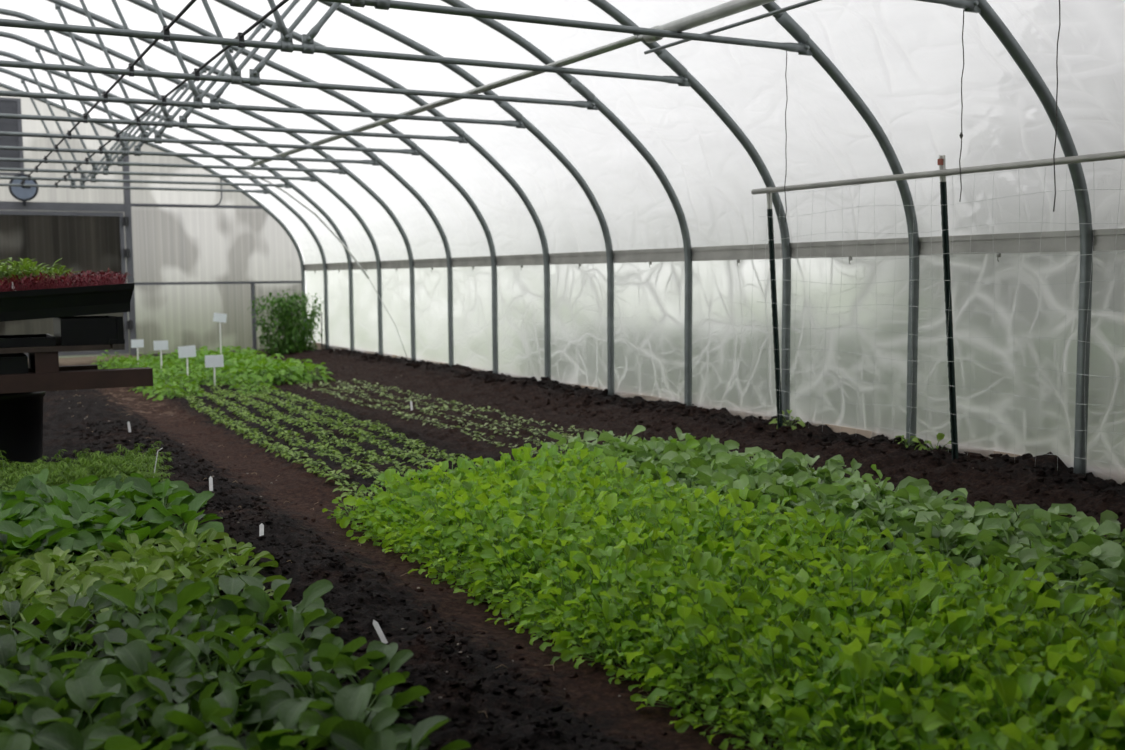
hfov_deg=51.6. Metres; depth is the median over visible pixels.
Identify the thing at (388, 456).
seedling
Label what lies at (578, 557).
plant
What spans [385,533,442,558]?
plant
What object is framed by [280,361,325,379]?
greens
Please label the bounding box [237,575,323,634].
plant
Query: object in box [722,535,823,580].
plant
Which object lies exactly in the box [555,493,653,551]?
plant
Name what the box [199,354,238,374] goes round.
greens
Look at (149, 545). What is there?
young chard
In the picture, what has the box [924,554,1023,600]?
plant
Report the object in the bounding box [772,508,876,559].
plant
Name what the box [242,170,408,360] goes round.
brace
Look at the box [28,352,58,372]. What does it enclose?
wood block
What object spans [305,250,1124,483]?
wall
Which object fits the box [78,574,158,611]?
young chard
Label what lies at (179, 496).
plant
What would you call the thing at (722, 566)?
plant
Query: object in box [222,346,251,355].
greens
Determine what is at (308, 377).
greens
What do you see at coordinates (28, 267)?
shoots
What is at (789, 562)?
plant
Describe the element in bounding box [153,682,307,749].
plant
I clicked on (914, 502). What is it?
plant
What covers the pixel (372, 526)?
plant
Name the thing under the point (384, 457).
seedling
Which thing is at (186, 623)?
plant
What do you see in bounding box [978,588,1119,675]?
plant
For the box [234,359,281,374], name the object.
greens
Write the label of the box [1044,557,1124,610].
plant
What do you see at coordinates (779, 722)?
plant
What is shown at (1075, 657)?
plant
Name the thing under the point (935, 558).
plant
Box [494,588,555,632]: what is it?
plant
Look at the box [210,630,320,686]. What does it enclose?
plant
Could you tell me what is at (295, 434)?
seedling
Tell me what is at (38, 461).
plant
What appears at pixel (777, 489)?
plant
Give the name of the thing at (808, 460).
plant
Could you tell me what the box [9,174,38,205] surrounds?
dial
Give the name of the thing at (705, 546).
plant
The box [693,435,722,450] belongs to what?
plant
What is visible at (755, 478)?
plant
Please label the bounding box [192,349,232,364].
greens
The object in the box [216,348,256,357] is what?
greens
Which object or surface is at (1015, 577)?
plant
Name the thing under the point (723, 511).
plant
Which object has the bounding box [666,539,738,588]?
plant
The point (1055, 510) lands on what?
plant
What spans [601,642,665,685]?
plant
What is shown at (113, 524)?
plant
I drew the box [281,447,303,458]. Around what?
seedling
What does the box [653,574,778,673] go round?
plant
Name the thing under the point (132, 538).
young chard
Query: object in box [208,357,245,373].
greens
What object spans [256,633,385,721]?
plant
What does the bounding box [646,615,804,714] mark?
plant
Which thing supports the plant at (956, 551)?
on the floor
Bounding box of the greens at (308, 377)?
[270,366,311,384]
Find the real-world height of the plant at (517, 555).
0.224 m
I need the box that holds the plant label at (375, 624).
[373,620,387,643]
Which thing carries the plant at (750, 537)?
on the floor
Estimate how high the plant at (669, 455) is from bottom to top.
0.304 m
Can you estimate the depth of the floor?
6.46 m
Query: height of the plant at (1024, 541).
0.230 m
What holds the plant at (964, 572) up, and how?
on the floor
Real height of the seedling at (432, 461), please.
0.049 m
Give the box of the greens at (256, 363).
[248,362,289,380]
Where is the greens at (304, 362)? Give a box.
[286,361,329,379]
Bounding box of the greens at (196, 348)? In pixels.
[184,348,228,370]
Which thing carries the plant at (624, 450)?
on the floor
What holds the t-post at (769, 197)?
on the floor
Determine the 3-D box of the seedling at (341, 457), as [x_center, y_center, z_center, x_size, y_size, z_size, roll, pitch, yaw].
[-1.333,0.540,7.162,0.148,0.074,0.133,2,6,30]
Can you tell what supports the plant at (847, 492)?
on the floor
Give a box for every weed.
[769,410,804,429]
[892,435,920,447]
[914,433,950,450]
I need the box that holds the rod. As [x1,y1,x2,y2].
[644,0,820,54]
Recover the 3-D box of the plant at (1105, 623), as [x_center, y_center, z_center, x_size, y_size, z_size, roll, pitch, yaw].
[1.670,0.806,3.435,0.347,0.181,0.366,-4,6,-33]
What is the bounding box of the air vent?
[0,97,23,175]
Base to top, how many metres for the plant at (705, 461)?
0.208 m
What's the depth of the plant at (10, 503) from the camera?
5.34 m
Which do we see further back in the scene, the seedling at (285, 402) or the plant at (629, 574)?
the seedling at (285, 402)
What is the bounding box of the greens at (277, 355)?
[265,353,300,365]
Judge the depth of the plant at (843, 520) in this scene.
4.32 m
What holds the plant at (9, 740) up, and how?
on the floor
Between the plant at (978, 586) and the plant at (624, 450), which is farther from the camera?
the plant at (624, 450)
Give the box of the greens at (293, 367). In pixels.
[261,362,308,383]
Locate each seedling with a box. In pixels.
[167,383,297,402]
[225,421,245,427]
[230,423,248,429]
[239,412,254,419]
[239,428,258,433]
[246,432,265,438]
[253,436,272,443]
[262,420,279,427]
[264,442,282,448]
[265,445,288,451]
[268,425,288,433]
[269,445,287,452]
[277,429,296,437]
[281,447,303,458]
[283,450,307,458]
[284,402,300,408]
[285,433,303,442]
[286,437,304,444]
[286,453,308,460]
[290,417,305,424]
[291,406,309,413]
[298,420,316,426]
[299,379,383,390]
[300,458,325,466]
[306,427,325,432]
[308,466,330,472]
[310,412,327,420]
[314,443,338,455]
[315,430,333,437]
[319,449,342,457]
[324,470,344,477]
[324,473,345,481]
[326,474,349,484]
[327,419,345,425]
[330,454,348,460]
[332,481,358,491]
[333,422,350,428]
[336,438,356,446]
[336,456,357,465]
[337,443,358,448]
[341,485,363,495]
[341,487,369,497]
[342,441,361,449]
[342,459,362,469]
[343,427,361,434]
[348,463,374,469]
[354,466,374,473]
[354,492,373,499]
[357,429,373,438]
[357,450,377,457]
[359,420,380,426]
[359,431,376,441]
[360,435,381,442]
[362,472,379,477]
[363,471,383,478]
[368,423,388,430]
[369,453,392,462]
[371,424,389,431]
[378,456,399,463]
[388,448,409,455]
[388,465,410,470]
[390,433,407,440]
[402,450,423,461]
[404,440,422,446]
[408,455,433,463]
[409,442,425,450]
[415,459,439,465]
[421,446,437,452]
[427,449,444,457]
[443,453,468,462]
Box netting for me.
[751,161,1124,479]
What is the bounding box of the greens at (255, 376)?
[236,361,285,384]
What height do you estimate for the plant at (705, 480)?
0.248 m
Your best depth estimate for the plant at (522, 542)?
4.38 m
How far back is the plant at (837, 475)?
5.69 m
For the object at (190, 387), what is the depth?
11.42 m
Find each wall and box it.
[0,87,301,357]
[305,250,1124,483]
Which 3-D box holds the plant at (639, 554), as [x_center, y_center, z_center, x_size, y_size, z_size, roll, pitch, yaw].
[0.309,0.738,4.242,0.397,0.211,0.416,-3,6,-27]
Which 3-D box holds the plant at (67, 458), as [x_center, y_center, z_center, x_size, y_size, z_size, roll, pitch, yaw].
[-2.791,0.545,6.840,0.326,0.153,0.265,-2,5,-17]
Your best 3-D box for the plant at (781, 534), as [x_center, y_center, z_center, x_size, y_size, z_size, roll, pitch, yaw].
[0.922,0.689,4.360,0.437,0.226,0.404,4,7,41]
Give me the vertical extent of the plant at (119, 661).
0.160 m
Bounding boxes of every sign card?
[131,339,143,367]
[153,340,167,368]
[178,345,195,378]
[205,355,223,385]
[213,313,226,353]
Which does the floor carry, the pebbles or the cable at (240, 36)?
the pebbles
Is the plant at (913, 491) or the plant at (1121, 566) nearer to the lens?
the plant at (1121, 566)
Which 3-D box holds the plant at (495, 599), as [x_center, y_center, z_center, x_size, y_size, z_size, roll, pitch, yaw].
[-0.140,0.803,4.162,0.242,0.118,0.217,-2,5,-13]
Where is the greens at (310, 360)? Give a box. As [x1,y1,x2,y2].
[274,355,313,372]
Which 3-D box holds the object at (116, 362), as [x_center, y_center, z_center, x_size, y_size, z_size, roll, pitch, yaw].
[-5.488,-0.087,14.553,0.342,0.150,0.313,-4,6,-38]
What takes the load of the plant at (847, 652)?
on the floor
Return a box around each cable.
[20,0,195,186]
[54,0,288,187]
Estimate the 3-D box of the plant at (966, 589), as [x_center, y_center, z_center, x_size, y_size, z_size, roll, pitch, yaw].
[1.273,0.744,3.346,0.441,0.257,0.462,-1,5,0]
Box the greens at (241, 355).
[225,353,267,365]
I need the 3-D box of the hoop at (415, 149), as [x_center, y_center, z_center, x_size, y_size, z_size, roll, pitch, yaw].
[-4.761,-1.694,10.294,9.209,4.021,0.071,-3,6,-28]
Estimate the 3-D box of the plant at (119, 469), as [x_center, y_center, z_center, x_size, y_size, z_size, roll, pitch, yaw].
[-2.536,0.577,6.391,0.330,0.141,0.233,-2,5,-16]
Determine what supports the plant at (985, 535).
on the floor
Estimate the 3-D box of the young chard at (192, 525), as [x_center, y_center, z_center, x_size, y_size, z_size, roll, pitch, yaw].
[-1.570,0.693,4.883,0.283,0.153,0.312,-1,5,-1]
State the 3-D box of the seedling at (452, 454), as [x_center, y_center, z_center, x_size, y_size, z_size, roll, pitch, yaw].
[-0.664,0.526,7.322,0.171,0.064,0.152,-4,6,-33]
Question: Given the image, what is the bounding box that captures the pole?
[751,151,1124,194]
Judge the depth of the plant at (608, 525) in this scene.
4.49 m
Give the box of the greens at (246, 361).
[223,359,262,377]
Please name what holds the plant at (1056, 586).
on the floor
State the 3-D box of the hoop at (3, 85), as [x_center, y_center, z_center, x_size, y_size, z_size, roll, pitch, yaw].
[-8.251,-2.214,16.708,9.209,4.021,0.060,-3,6,-28]
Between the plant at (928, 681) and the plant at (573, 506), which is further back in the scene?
the plant at (573, 506)
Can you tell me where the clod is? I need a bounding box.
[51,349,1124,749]
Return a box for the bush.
[247,290,323,355]
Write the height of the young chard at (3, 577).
0.139 m
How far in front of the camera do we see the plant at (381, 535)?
5.21 m
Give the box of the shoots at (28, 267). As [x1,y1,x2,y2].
[0,257,78,284]
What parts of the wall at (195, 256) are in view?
post, post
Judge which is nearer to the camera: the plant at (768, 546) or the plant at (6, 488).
the plant at (768, 546)
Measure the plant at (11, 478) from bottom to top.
0.139 m
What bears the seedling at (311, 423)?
on the floor
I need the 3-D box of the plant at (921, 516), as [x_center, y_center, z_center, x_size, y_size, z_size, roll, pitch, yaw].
[1.361,0.674,4.760,0.406,0.277,0.391,-5,7,-42]
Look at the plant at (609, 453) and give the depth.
6.47 m
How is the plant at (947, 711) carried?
on the floor
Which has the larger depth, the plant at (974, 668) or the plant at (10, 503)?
the plant at (10, 503)
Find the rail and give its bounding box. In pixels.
[304,228,1124,272]
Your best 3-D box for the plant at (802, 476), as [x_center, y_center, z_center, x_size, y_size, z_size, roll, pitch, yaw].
[1.071,0.596,5.732,0.374,0.235,0.374,-5,6,-44]
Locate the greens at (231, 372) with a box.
[225,367,268,382]
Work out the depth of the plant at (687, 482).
6.01 m
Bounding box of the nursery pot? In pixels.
[0,391,45,467]
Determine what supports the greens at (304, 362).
on the floor
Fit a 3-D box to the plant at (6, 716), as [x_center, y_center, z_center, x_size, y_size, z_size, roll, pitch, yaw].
[-1.537,0.864,2.939,0.339,0.171,0.292,-4,6,-26]
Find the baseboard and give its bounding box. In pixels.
[315,343,1020,456]
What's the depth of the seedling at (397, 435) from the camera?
8.29 m
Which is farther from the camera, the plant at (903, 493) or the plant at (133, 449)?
the plant at (133, 449)
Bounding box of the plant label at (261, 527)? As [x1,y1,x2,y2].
[259,523,263,535]
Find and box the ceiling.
[0,0,1124,263]
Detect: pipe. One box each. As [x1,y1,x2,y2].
[247,35,643,166]
[643,0,775,42]
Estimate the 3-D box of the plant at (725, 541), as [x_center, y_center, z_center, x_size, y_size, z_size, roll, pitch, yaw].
[0.676,0.712,4.449,0.409,0.201,0.388,2,5,24]
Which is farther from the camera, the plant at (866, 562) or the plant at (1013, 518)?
the plant at (1013, 518)
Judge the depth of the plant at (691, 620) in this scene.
3.33 m
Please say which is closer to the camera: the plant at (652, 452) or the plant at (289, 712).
the plant at (289, 712)
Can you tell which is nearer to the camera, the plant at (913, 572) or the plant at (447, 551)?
the plant at (913, 572)
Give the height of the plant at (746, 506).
0.257 m
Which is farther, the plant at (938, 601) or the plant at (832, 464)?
the plant at (832, 464)
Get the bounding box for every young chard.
[0,549,67,582]
[0,554,25,573]
[0,571,48,600]
[0,573,12,591]
[0,576,76,628]
[0,581,28,611]
[0,601,14,627]
[1,584,86,612]
[3,569,56,593]
[10,558,35,576]
[12,562,85,598]
[15,546,93,587]
[26,550,97,577]
[38,575,140,631]
[45,574,123,616]
[51,561,127,587]
[60,556,128,588]
[70,559,134,583]
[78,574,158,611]
[80,549,132,565]
[88,566,146,579]
[100,533,155,561]
[100,539,175,569]
[100,555,178,587]
[107,559,177,599]
[113,578,177,611]
[123,543,202,576]
[125,544,206,573]
[130,550,210,587]
[131,571,183,589]
[154,520,228,554]
[155,538,223,575]
[164,558,243,600]
[171,529,236,560]
[173,556,251,586]
[190,536,273,576]
[211,566,286,597]
[215,551,277,589]
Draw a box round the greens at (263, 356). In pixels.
[239,355,280,372]
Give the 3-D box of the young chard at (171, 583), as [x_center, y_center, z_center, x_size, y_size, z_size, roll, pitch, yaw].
[-1.454,0.779,4.083,0.304,0.131,0.306,4,7,41]
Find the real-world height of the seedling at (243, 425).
0.053 m
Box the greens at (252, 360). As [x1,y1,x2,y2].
[220,356,261,373]
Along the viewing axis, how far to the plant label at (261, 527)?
5.10 m
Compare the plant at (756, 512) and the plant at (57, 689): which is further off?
the plant at (756, 512)
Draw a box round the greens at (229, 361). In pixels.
[217,359,256,378]
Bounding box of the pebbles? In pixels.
[69,375,973,745]
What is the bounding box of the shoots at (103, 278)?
[0,267,129,291]
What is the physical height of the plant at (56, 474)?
0.173 m
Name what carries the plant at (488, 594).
on the floor
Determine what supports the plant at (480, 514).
on the floor
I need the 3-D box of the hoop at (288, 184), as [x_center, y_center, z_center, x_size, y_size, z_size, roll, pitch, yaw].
[-7.088,-2.040,14.570,9.209,4.021,0.071,-3,6,-28]
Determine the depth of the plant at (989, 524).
4.62 m
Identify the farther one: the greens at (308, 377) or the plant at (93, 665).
the greens at (308, 377)
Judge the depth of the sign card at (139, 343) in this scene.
14.54 m
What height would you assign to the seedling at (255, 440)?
0.053 m
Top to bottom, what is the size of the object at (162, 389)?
0.241 m
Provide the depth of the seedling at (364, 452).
7.52 m
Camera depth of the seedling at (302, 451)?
7.47 m
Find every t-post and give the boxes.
[766,187,782,428]
[937,155,957,459]
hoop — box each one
[0,0,453,366]
[0,0,497,373]
[0,0,550,378]
[0,0,613,395]
[0,0,691,405]
[0,0,790,419]
[0,8,415,360]
[0,31,382,355]
[0,50,354,350]
[0,67,328,348]
[0,82,305,333]
[317,0,918,442]
[916,0,1092,474]
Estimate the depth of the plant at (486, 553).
4.28 m
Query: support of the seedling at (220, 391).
on the floor
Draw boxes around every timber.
[0,367,152,393]
[28,364,97,371]
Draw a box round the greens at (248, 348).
[236,347,265,357]
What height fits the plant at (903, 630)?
0.196 m
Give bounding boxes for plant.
[0,451,34,480]
[0,456,56,475]
[0,463,15,475]
[0,466,44,490]
[0,470,9,483]
[0,472,23,486]
[0,478,16,490]
[0,489,56,511]
[0,502,21,520]
[0,502,48,526]
[0,519,95,557]
[0,520,32,570]
[0,520,78,563]
[0,525,58,575]
[0,621,88,665]
[0,625,43,665]
[0,634,67,700]
[0,644,97,701]
[0,655,99,733]
[0,679,45,735]
[0,708,105,749]
[0,713,13,720]
[0,730,75,749]
[1,462,61,479]
[1,476,40,511]
[1,499,37,524]
[1,509,50,520]
[1,655,53,702]
[2,600,70,649]
[6,657,140,731]
[9,462,25,474]
[10,468,70,502]
[13,621,108,674]
[13,663,29,670]
[15,449,66,471]
[15,470,67,486]
[19,584,117,649]
[21,460,60,472]
[21,463,79,485]
[22,504,107,543]
[22,675,176,749]
[23,510,52,549]
[25,479,88,501]
[25,485,109,528]
[27,463,68,476]
[32,715,187,749]
[39,457,83,474]
[39,475,98,501]
[43,498,126,531]
[44,448,97,470]
[49,625,172,688]
[50,475,130,504]
[51,468,97,485]
[52,603,163,659]
[54,513,130,561]
[58,457,111,483]
[60,464,80,480]
[62,479,124,503]
[62,578,167,632]
[62,659,174,715]
[64,452,114,469]
[65,481,143,525]
[69,469,124,485]
[73,450,118,465]
[74,456,120,478]
[75,451,134,467]
[75,457,136,480]
[77,507,165,538]
[77,655,211,732]
[80,497,179,527]
[82,640,218,722]
[88,580,230,641]
[89,452,144,474]
[89,515,186,553]
[89,702,223,749]
[92,451,141,471]
[95,449,139,460]
[97,459,154,481]
[97,605,207,669]
[105,473,188,502]
[110,441,172,462]
[111,452,158,476]
[113,484,168,505]
[113,579,208,635]
[117,458,149,475]
[120,458,174,481]
[123,477,206,518]
[125,613,252,690]
[135,674,276,749]
[140,491,223,543]
[151,480,164,497]
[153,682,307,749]
[154,604,239,662]
[155,577,255,633]
[156,619,268,672]
[162,739,169,749]
[166,633,269,720]
[166,635,275,694]
[171,733,260,749]
[173,575,280,615]
[180,742,194,749]
[183,680,277,735]
[195,598,291,648]
[206,698,343,749]
[209,642,303,719]
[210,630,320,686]
[227,579,339,642]
[234,681,344,749]
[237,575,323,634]
[238,637,381,734]
[251,608,342,671]
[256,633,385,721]
[259,683,430,749]
[277,746,300,749]
[294,717,410,749]
[295,669,429,745]
[305,640,423,726]
[322,493,380,523]
[326,716,470,749]
[336,502,374,525]
[340,441,807,550]
[346,498,389,524]
[346,504,388,536]
[350,515,391,545]
[355,506,388,529]
[356,512,404,540]
[358,509,412,545]
[364,729,395,749]
[366,523,411,547]
[382,520,440,552]
[382,524,418,543]
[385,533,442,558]
[395,523,444,558]
[400,525,463,563]
[408,539,470,578]
[412,507,505,557]
[418,532,463,562]
[424,549,480,578]
[427,545,478,584]
[439,523,529,573]
[442,507,502,558]
[444,492,557,551]
[444,513,555,586]
[445,560,503,589]
[449,503,511,553]
[453,568,531,609]
[455,559,506,591]
[461,526,552,596]
[468,518,595,565]
[469,560,517,596]
[470,544,573,603]
[473,530,535,564]
[481,520,556,577]
[483,510,612,587]
[484,577,533,611]
[485,531,594,600]
[485,586,560,629]
[492,580,543,617]
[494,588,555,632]
[495,511,561,542]
[497,539,580,590]
[498,500,581,543]
[499,551,608,628]
[500,508,596,573]
[515,509,595,569]
[515,567,625,636]
[519,548,638,628]
[520,552,591,604]
[523,593,569,633]
[523,598,603,640]
[526,519,613,564]
[527,604,590,647]
[529,531,618,589]
[530,529,638,598]
[531,555,592,610]
[533,521,615,566]
[536,504,605,536]
[537,488,608,549]
[539,603,605,651]
[541,431,597,460]
[548,569,665,653]
[550,619,629,664]
[551,546,664,619]
[553,544,679,652]
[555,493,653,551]
[558,523,646,564]
[558,540,674,612]
[560,611,652,672]
[563,437,630,466]
[565,552,653,596]
[566,526,672,583]
[567,621,661,673]
[570,438,608,462]
[572,510,629,536]
[575,508,632,538]
[579,574,725,651]
[581,524,649,556]
[581,561,681,653]
[583,494,661,528]
[587,425,645,458]
[588,516,692,562]
[588,565,673,645]
[589,441,655,475]
[592,504,667,555]
[592,545,679,592]
[594,503,689,549]
[594,517,672,551]
[597,438,641,471]
[598,447,652,479]
[599,527,677,558]
[600,499,664,527]
[601,548,678,577]
[601,590,720,671]
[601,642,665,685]
[605,548,768,647]
[611,498,696,546]
[615,437,677,466]
[616,589,777,707]
[618,450,661,476]
[619,545,709,610]
[620,441,687,478]
[621,437,666,460]
[621,605,740,681]
[622,570,691,608]
[622,601,727,673]
[623,524,697,562]
[623,553,743,621]
[625,437,667,443]
[627,541,754,605]
[628,499,722,545]
[628,538,691,593]
[628,651,711,693]
[631,660,722,726]
[634,452,689,490]
[635,438,699,473]
[635,509,713,553]
[636,651,709,697]
[639,575,728,618]
[640,439,693,462]
[641,457,687,480]
[642,501,743,545]
[642,544,696,572]
[642,551,733,593]
[645,666,758,723]
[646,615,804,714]
[647,518,703,561]
[648,460,719,494]
[649,531,750,578]
[649,557,776,636]
[651,578,785,653]
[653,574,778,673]
[654,517,696,542]
[656,427,700,448]
[660,459,715,502]
[662,441,727,477]
[665,511,747,553]
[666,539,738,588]
[667,565,736,619]
[668,454,717,484]
[668,503,773,544]
[668,533,767,577]
[669,448,731,486]
[669,689,744,736]
[670,437,715,457]
[672,603,785,691]
[674,503,734,539]
[674,671,787,749]
[676,438,715,451]
[676,566,771,596]
[679,477,717,491]
[680,463,748,498]
[680,641,811,724]
[682,490,777,536]
[683,456,748,477]
[684,588,824,688]
[685,528,716,561]
[685,605,798,684]
[686,439,739,458]
[689,537,728,560]
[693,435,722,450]
[693,485,750,501]
[693,540,792,579]
[696,486,788,538]
[697,519,769,541]
[699,450,753,464]
[699,526,785,577]
[701,544,815,592]
[702,472,793,515]
[702,558,781,618]
[704,514,801,548]
[706,562,798,617]
[706,622,840,717]
[708,446,762,462]
[710,700,780,749]
[711,469,758,494]
[713,644,859,749]
[715,450,765,467]
[715,496,825,536]
[717,501,793,537]
[717,511,807,540]
[720,542,834,616]
[720,559,778,580]
[721,458,766,493]
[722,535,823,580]
[722,593,808,649]
[723,475,791,506]
[724,526,807,567]
[724,543,799,589]
[725,578,828,642]
[726,564,823,596]
[726,715,808,749]
[728,457,798,494]
[728,609,862,682]
[732,450,780,473]
[733,513,840,566]
[733,523,778,552]
[733,628,845,725]
[734,607,890,730]
[737,534,807,568]
[738,449,794,474]
[739,471,817,500]
[739,575,871,648]
[742,549,827,614]
[742,577,874,652]
[747,718,840,749]
[748,465,781,475]
[749,452,810,475]
[749,471,796,494]
[749,478,818,508]
[750,516,804,547]
[751,514,844,577]
[752,485,836,527]
[752,518,847,552]
[753,621,934,746]
[754,544,843,590]
[755,553,823,589]
[758,554,875,611]
[759,522,866,577]
[759,621,959,716]
[761,544,835,588]
[761,587,905,654]
[764,566,878,635]
[767,530,848,570]
[767,614,857,689]
[772,475,821,511]
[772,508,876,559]
[773,454,854,484]
[774,493,831,524]
[776,513,862,553]
[776,534,884,591]
[777,491,841,513]
[780,668,908,749]
[782,516,883,566]
[782,651,939,749]
[782,725,881,749]
[783,551,927,640]
[783,727,892,749]
[788,565,849,610]
[790,489,862,514]
[791,637,958,745]
[792,487,857,531]
[792,592,927,684]
[793,467,808,487]
[793,505,901,563]
[794,553,866,587]
[795,590,921,639]
[796,553,885,577]
[797,465,853,485]
[797,484,876,502]
[797,578,877,618]
[797,620,914,684]
[798,671,985,749]
[799,460,847,486]
[800,470,862,498]
[800,544,902,631]
[802,481,882,506]
[803,501,883,545]
[806,632,882,672]
[808,458,872,487]
[811,547,906,590]
[813,498,892,537]
[818,535,906,591]
[824,590,916,635]
[825,569,892,590]
[825,621,928,665]
[826,485,906,537]
[826,577,960,675]
[827,476,877,486]
[829,477,911,523]
[830,503,914,552]
[830,637,985,730]
[836,653,1016,749]
[837,621,966,718]
[838,526,905,567]
[838,579,919,618]
[839,595,987,684]
[840,535,932,577]
[840,564,922,592]
[841,559,967,599]
[844,555,933,608]
[846,464,917,498]
[846,688,975,749]
[848,568,957,605]
[851,479,889,498]
[851,508,940,555]
[851,553,963,622]
[853,499,925,542]
[853,531,959,579]
[853,585,969,633]
[858,474,920,508]
[858,550,938,584]
[863,511,946,554]
[863,643,1009,738]
[864,482,919,508]
[865,687,1004,749]
[866,499,927,535]
[866,563,979,632]
[871,478,931,499]
[871,619,997,724]
[875,561,967,625]
[876,630,1042,683]
[877,582,992,641]
[879,611,1016,699]
[879,686,999,749]
[880,679,1059,749]
[880,706,1042,749]
[881,496,964,523]
[881,553,973,593]
[883,561,987,619]
[884,538,956,593]
[885,489,951,503]
[885,513,978,558]
[889,601,1021,682]
[891,621,993,682]
[893,486,965,515]
[894,591,1027,650]
[901,660,1120,749]
[902,515,1010,567]
[903,517,1003,580]
[904,544,1012,588]
[906,570,1060,650]
[907,508,1009,529]
[910,611,1046,676]
[913,583,1029,626]
[917,498,974,524]
[917,501,993,543]
[917,591,1029,657]
[921,673,1117,749]
[924,492,973,507]
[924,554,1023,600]
[926,568,1016,627]
[931,544,1009,557]
[934,699,981,749]
[935,611,1057,675]
[938,583,1085,664]
[939,516,1021,558]
[940,645,1062,720]
[942,488,1015,529]
[942,555,1056,616]
[943,539,1033,578]
[946,577,1025,616]
[950,530,1034,568]
[955,660,1073,720]
[956,653,1111,749]
[957,675,1124,749]
[959,645,1087,704]
[961,575,1111,634]
[962,524,1052,565]
[963,578,1032,623]
[963,590,1063,643]
[964,718,1088,749]
[966,614,1084,669]
[969,501,1039,538]
[970,621,1107,692]
[974,504,1050,540]
[976,562,1069,599]
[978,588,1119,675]
[983,593,1118,665]
[983,668,1124,747]
[984,518,1059,562]
[986,500,1076,530]
[986,536,1078,592]
[990,582,1065,617]
[990,652,1119,711]
[991,580,1124,645]
[992,518,1088,578]
[992,632,1124,737]
[994,637,1124,712]
[995,709,1105,749]
[996,554,1089,610]
[999,506,1105,549]
[1003,629,1124,700]
[1006,559,1124,616]
[1018,522,1124,588]
[1020,523,1108,577]
[1021,577,1124,632]
[1023,508,1119,560]
[1026,606,1121,679]
[1026,625,1124,708]
[1027,612,1108,646]
[1028,510,1124,543]
[1030,521,1108,575]
[1030,678,1124,749]
[1033,704,1121,749]
[1037,587,1124,635]
[1038,615,1109,678]
[1040,700,1124,749]
[1041,698,1124,747]
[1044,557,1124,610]
[1048,636,1124,712]
[1048,661,1115,706]
[1052,659,1124,741]
[1057,523,1124,544]
[1057,529,1124,578]
[1062,557,1122,586]
[1063,606,1123,638]
[1070,618,1124,639]
[1080,655,1124,741]
[1083,570,1124,614]
[1088,633,1122,658]
[1089,615,1124,657]
[1090,580,1124,614]
[1102,556,1124,610]
[1117,532,1124,549]
[1119,628,1124,636]
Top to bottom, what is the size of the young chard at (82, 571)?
0.129 m
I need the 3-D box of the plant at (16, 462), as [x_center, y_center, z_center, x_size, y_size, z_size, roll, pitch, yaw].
[-3.259,0.575,6.742,0.382,0.168,0.269,4,7,43]
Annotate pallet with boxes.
[0,343,112,353]
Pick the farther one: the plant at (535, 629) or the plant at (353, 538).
the plant at (353, 538)
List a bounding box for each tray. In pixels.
[0,283,134,321]
[0,334,55,347]
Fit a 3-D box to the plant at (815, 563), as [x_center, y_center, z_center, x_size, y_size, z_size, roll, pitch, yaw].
[0.938,0.703,3.753,0.483,0.294,0.425,4,7,41]
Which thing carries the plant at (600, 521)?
on the floor
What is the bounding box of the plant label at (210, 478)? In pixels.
[209,476,212,490]
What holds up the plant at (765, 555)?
on the floor
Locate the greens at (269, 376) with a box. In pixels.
[252,362,304,386]
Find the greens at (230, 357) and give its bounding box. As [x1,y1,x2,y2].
[210,353,238,367]
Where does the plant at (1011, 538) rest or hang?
on the floor
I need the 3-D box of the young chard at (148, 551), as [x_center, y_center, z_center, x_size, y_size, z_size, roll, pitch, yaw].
[-1.559,0.737,4.521,0.258,0.176,0.304,3,6,38]
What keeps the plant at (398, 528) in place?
on the floor
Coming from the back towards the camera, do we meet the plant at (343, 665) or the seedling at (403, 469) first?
the seedling at (403, 469)
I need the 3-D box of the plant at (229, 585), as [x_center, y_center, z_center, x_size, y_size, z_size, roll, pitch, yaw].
[-1.121,0.776,3.905,0.391,0.215,0.367,0,5,9]
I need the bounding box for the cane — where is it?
[321,313,321,348]
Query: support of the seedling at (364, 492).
on the floor
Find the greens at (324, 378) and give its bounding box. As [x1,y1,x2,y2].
[287,362,334,383]
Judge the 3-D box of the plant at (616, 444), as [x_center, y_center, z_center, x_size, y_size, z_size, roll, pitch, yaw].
[0.343,0.493,6.784,0.361,0.238,0.380,-1,5,-10]
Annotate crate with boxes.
[0,353,27,374]
[53,315,124,345]
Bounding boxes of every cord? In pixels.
[784,51,787,222]
[959,9,963,201]
[1053,0,1059,211]
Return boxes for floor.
[0,348,1124,749]
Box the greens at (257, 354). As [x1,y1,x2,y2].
[247,354,282,360]
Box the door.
[0,210,132,355]
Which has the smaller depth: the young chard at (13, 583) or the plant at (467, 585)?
the young chard at (13, 583)
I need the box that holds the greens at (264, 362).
[243,360,288,382]

